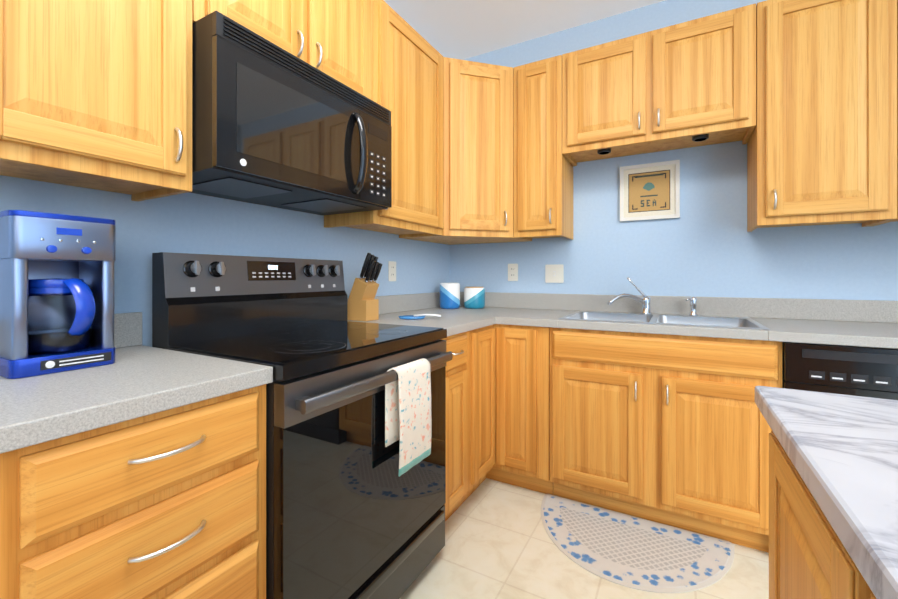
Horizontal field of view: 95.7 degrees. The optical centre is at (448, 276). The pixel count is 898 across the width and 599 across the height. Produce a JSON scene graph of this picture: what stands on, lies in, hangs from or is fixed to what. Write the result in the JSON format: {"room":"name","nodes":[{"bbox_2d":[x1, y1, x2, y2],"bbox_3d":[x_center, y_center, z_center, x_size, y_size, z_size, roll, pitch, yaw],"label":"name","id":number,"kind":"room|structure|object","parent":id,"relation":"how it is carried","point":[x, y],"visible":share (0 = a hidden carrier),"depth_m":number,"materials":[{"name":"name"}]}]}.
{"room":"kitchen","nodes":[
{"label":"kitchen","id":0,"kind":"room"},
{"bbox_2d":[0,175,448,346],"bbox_3d":[-1.243,-0.223,0.906,0.120,2.700,5.120,0,0,29],"label":"wall","id":1,"kind":"structure","parent":0,"point":[190,223],"depth_m":1.47,"materials":[{"name":"paint"}]},
{"bbox_2d":[0,0,191,200],"bbox_3d":[-0.927,-0.744,0.983,0.349,1.023,0.453,0,0,29],"label":"upper cabinet","id":2,"kind":"object","parent":1,"relation":"attached to","point":[96,94],"visible":1,"depth_m":0.94,"materials":[{"name":"brown wood"}]},
{"bbox_2d":[192,0,372,100],"bbox_3d":[-0.630,-0.980,1.514,0.349,0.550,0.758,0,0,29],"label":"upper cabinet","id":3,"kind":"object","parent":1,"relation":"attached to","point":[333,39],"visible":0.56,"depth_m":1.49,"materials":[{"name":"brown wood"}]},
{"bbox_2d":[189,11,391,214],"bbox_3d":[-0.583,-0.493,1.487,0.458,0.418,0.754,0,0,29],"label":"microwave","id":4,"kind":"object","parent":3,"relation":"attached to","point":[274,125],"visible":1,"depth_m":1.27,"materials":[{"name":"black metal"}]},
{"bbox_2d":[324,0,443,237],"bbox_3d":[-0.293,-0.743,2.116,0.349,1.023,0.616,0,0,29],"label":"upper cabinet","id":5,"kind":"object","parent":1,"relation":"attached to","point":[408,76],"visible":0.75,"depth_m":2.00,"materials":[{"name":"brown wood"}]},
{"bbox_2d":[388,261,395,280],"bbox_3d":[-0.333,-0.029,2.395,0.004,0.118,0.072,0,0,29],"label":"outlet","id":6,"kind":"object","parent":1,"relation":"attached to","point":[391,270],"visible":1,"depth_m":2.39,"materials":[{"name":"white plastic"}]},
{"bbox_2d":[384,0,664,59],"bbox_3d":[0.219,-1.603,0.018,3.540,0.060,5.240,0,0,29],"label":"ceiling","id":7,"kind":"structure","parent":0,"point":[460,29],"depth_m":2.48,"materials":[{"name":"white paint"}]},
{"bbox_2d":[399,478,768,598],"bbox_3d":[0.219,1.157,0.017,3.540,0.060,5.240,0,0,29],"label":"floor","id":8,"kind":"structure","parent":0,"point":[499,544],"depth_m":1.58,"materials":[{"name":"tile"}]},
{"bbox_2d":[0,384,265,598],"bbox_3d":[-0.791,0.690,0.909,0.660,0.875,0.458,0,0,29],"label":"base cabinet","id":9,"kind":"object","parent":8,"relation":"on","point":[169,504],"visible":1,"depth_m":0.74,"materials":[{"name":"brown wood"}]},
{"bbox_2d":[0,312,272,453],"bbox_3d":[-0.808,0.181,0.907,0.632,0.140,0.478,0,0,29],"label":"countertop","id":10,"kind":"structure","parent":9,"relation":"on","point":[137,379],"depth_m":0.79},
{"bbox_2d":[0,210,115,378],"bbox_3d":[-0.952,0.037,0.969,0.246,0.350,0.185,0,0,29],"label":"coffee maker","id":11,"kind":"object","parent":10,"relation":"on","point":[56,293],"visible":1,"depth_m":0.91,"materials":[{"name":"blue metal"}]},
{"bbox_2d":[152,252,452,598],"bbox_3d":[-0.451,0.528,1.429,0.690,1.200,0.776,0,0,29],"label":"range","id":12,"kind":"object","parent":8,"relation":"on","point":[355,458],"visible":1,"depth_m":1.25,"materials":[{"name":"black metal"}]},
{"bbox_2d":[385,358,431,476],"bbox_3d":[-0.129,0.454,1.338,0.040,0.337,0.212,0,0,29],"label":"dish towel","id":13,"kind":"object","parent":12,"relation":"hanging from","point":[408,417],"depth_m":1.31,"materials":[{"name":"white fabric"}]},
{"bbox_2d":[440,331,467,521],"bbox_3d":[-0.227,0.691,1.919,0.656,0.875,0.291,0,0,29],"label":"base cabinet","id":14,"kind":"object","parent":8,"relation":"on","point":[457,427],"visible":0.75,"depth_m":1.78,"materials":[{"name":"brown wood"}]},
{"bbox_2d":[454,324,552,511],"bbox_3d":[0.178,0.691,2.382,0.908,0.875,0.908,0,0,29],"label":"base cabinet","id":15,"kind":"object","parent":8,"relation":"on","point":[508,404],"visible":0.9,"depth_m":2.07,"materials":[{"name":"brown wood"}]},
{"bbox_2d":[347,292,502,336],"bbox_3d":[-0.164,0.182,2.026,0.660,0.140,0.540,0,0,29],"label":"countertop","id":16,"kind":"structure","parent":15,"relation":"on","point":[462,319],"depth_m":2.32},
{"bbox_2d":[347,253,382,320],"bbox_3d":[-0.419,0.051,1.986,0.199,0.325,0.092,0,0,29],"label":"knife block","id":17,"kind":"object","parent":16,"relation":"on","point":[362,304],"visible":1,"depth_m":1.95,"materials":[{"name":"brown wood"}]},
{"bbox_2d":[398,314,440,319],"bbox_3d":[-0.150,0.201,2.036,0.196,0.024,0.139,0,0,29],"label":"spoon rest","id":18,"kind":"object","parent":16,"relation":"on","point":[416,316],"visible":1,"depth_m":2.03,"materials":[{"name":"blue"}]},
{"bbox_2d":[440,283,459,308],"bbox_3d":[0.005,0.129,2.703,0.136,0.170,0.136,0,0,29],"label":"canister","id":19,"kind":"object","parent":16,"relation":"on","point":[449,295],"visible":1,"depth_m":2.64,"materials":[{"name":"blue ceramic"}]},
{"bbox_2d":[464,287,484,308],"bbox_3d":[0.170,0.142,2.721,0.142,0.143,0.142,0,0,29],"label":"canister","id":20,"kind":"object","parent":16,"relation":"on","point":[474,297],"visible":1,"depth_m":2.66,"materials":[{"name":"blue ceramic"}]},
{"bbox_2d":[499,293,897,348],"bbox_3d":[1.278,0.182,1.907,3.294,0.140,0.662,0,0,29],"label":"countertop","id":21,"kind":"structure","parent":15,"relation":"on","point":[867,323],"depth_m":1.96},
{"bbox_2d":[607,277,697,315],"bbox_3d":[1.106,0.107,2.216,0.437,0.206,0.174,0,0,29],"label":"faucet","id":22,"kind":"object","parent":21,"relation":"on","point":[645,300],"visible":1,"depth_m":2.26,"materials":[{"name":"silver metal"}]},
{"bbox_2d":[558,311,769,329],"bbox_3d":[1.042,0.298,2.058,0.840,0.175,0.535,0,0,29],"label":"sink","id":23,"kind":"object","parent":21,"relation":"in","point":[715,321],"visible":0.17,"depth_m":2.14,"materials":[{"name":"silver metal"}]},
{"bbox_2d":[541,494,733,592],"bbox_3d":[0.731,1.123,1.696,0.800,0.008,0.475,0,0,29],"label":"rug","id":24,"kind":"object","parent":8,"relation":"on","point":[628,551],"visible":1,"depth_m":1.67,"materials":[{"name":"beige fabric"}]},
{"bbox_2d":[550,327,782,552],"bbox_3d":[1.036,0.691,2.047,0.912,0.875,0.654,0,0,29],"label":"base cabinet","id":25,"kind":"object","parent":8,"relation":"on","point":[672,430],"visible":0.77,"depth_m":1.76,"materials":[{"name":"brown wood"}]},
{"bbox_2d":[769,431,808,598],"bbox_3d":[0.776,0.690,0.365,0.709,0.876,0.528,0,0,29],"label":"base cabinet","id":26,"kind":"object","parent":8,"relation":"on","point":[788,492],"depth_m":0.62,"materials":[{"name":"brown wood"}]},
{"bbox_2d":[755,386,897,598],"bbox_3d":[0.300,0.232,-0.504,0.750,0.038,2.570,0,0,29],"label":"countertop","id":27,"kind":"structure","parent":26,"relation":"on","point":[841,450],"depth_m":0.47,"materials":[{"name":"stone"}]},
{"bbox_2d":[782,342,897,399],"bbox_3d":[1.705,0.692,1.682,0.606,0.872,0.637,0,0,29],"label":"dishwasher","id":28,"kind":"object","parent":8,"relation":"on","point":[871,372],"visible":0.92,"depth_m":1.48,"materials":[{"name":"black"}]},
{"bbox_2d":[809,491,875,598],"bbox_3d":[0.577,0.689,0.011,0.709,0.876,0.576,0,0,29],"label":"base cabinet","id":29,"kind":"object","parent":8,"relation":"on","point":[810,557],"depth_m":0.44,"materials":[{"name":"brown wood"}]},
{"bbox_2d":[449,0,897,300],"bbox_3d":[1.471,-0.222,2.251,3.300,2.700,0.120,0,0,29],"label":"wall","id":30,"kind":"structure","parent":0,"point":[706,244],"depth_m":2.28,"materials":[{"name":"paint"}]},
{"bbox_2d":[404,57,526,244],"bbox_3d":[0.120,-0.743,2.588,0.607,1.023,0.607,0,0,29],"label":"upper cabinet","id":31,"kind":"object","parent":30,"relation":"attached to","point":[478,152],"visible":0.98,"depth_m":2.37,"materials":[{"name":"brown wood"}]},
{"bbox_2d":[508,264,517,280],"bbox_3d":[0.433,-0.026,2.757,0.072,0.118,0.004,0,0,29],"label":"outlet","id":32,"kind":"object","parent":30,"relation":"attached to","point":[512,272],"visible":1,"depth_m":2.75,"materials":[{"name":"white plastic"}]},
{"bbox_2d":[514,55,572,240],"bbox_3d":[0.575,-0.743,2.481,0.286,1.023,0.349,0,0,29],"label":"upper cabinet","id":33,"kind":"object","parent":30,"relation":"attached to","point":[543,186],"visible":1,"depth_m":2.35,"materials":[{"name":"brown wood"}]},
{"bbox_2d":[545,264,563,282],"bbox_3d":[0.678,-0.017,2.616,0.118,0.118,0.010,0,0,29],"label":"light switch","id":34,"kind":"object","parent":30,"relation":"attached to","point":[554,273],"visible":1,"depth_m":2.62,"materials":[{"name":"white plastic"}]},
{"bbox_2d":[620,160,679,221],"bbox_3d":[1.154,-0.488,2.346,0.310,0.323,0.016,0,0,29],"label":"framed picture","id":35,"kind":"object","parent":30,"relation":"attached to","point":[649,191],"visible":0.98,"depth_m":2.34,"materials":[{"name":"white"}]},
{"bbox_2d":[562,3,755,165],"bbox_3d":[1.088,-0.973,2.193,0.884,0.563,0.349,0,0,29],"label":"upper cabinet","id":36,"kind":"object","parent":30,"relation":"attached to","point":[676,86],"visible":1,"depth_m":2.05,"materials":[{"name":"brown wood"}]},
{"bbox_2d":[597,148,610,154],"bbox_3d":[0.872,-0.702,2.283,0.072,0.022,0.072,0,0,29],"label":"puck light","id":37,"kind":"object","parent":36,"relation":"attached to","point":[604,151],"visible":0.94,"depth_m":2.26,"materials":[{"name":"black plastic"}]},
{"bbox_2d":[692,134,708,141],"bbox_3d":[1.273,-0.702,2.058,0.072,0.022,0.072,0,0,29],"label":"puck light","id":38,"kind":"object","parent":36,"relation":"attached to","point":[698,138],"visible":0.88,"depth_m":2.04,"materials":[{"name":"black plastic"}]},
{"bbox_2d":[747,0,896,231],"bbox_3d":[1.675,-0.744,1.864,0.456,1.023,0.349,0,0,29],"label":"upper cabinet","id":39,"kind":"object","parent":30,"relation":"attached to","point":[822,145],"visible":0.94,"depth_m":1.74,"materials":[{"name":"brown wood"}]},
{"bbox_2d":[868,0,897,226],"bbox_3d":[2.117,-0.744,1.616,0.552,1.023,0.349,0,0,29],"label":"upper cabinet","id":40,"kind":"object","parent":30,"relation":"attached to","point":[894,220],"visible":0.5,"depth_m":1.65,"materials":[{"name":"brown wood"}]}
]}

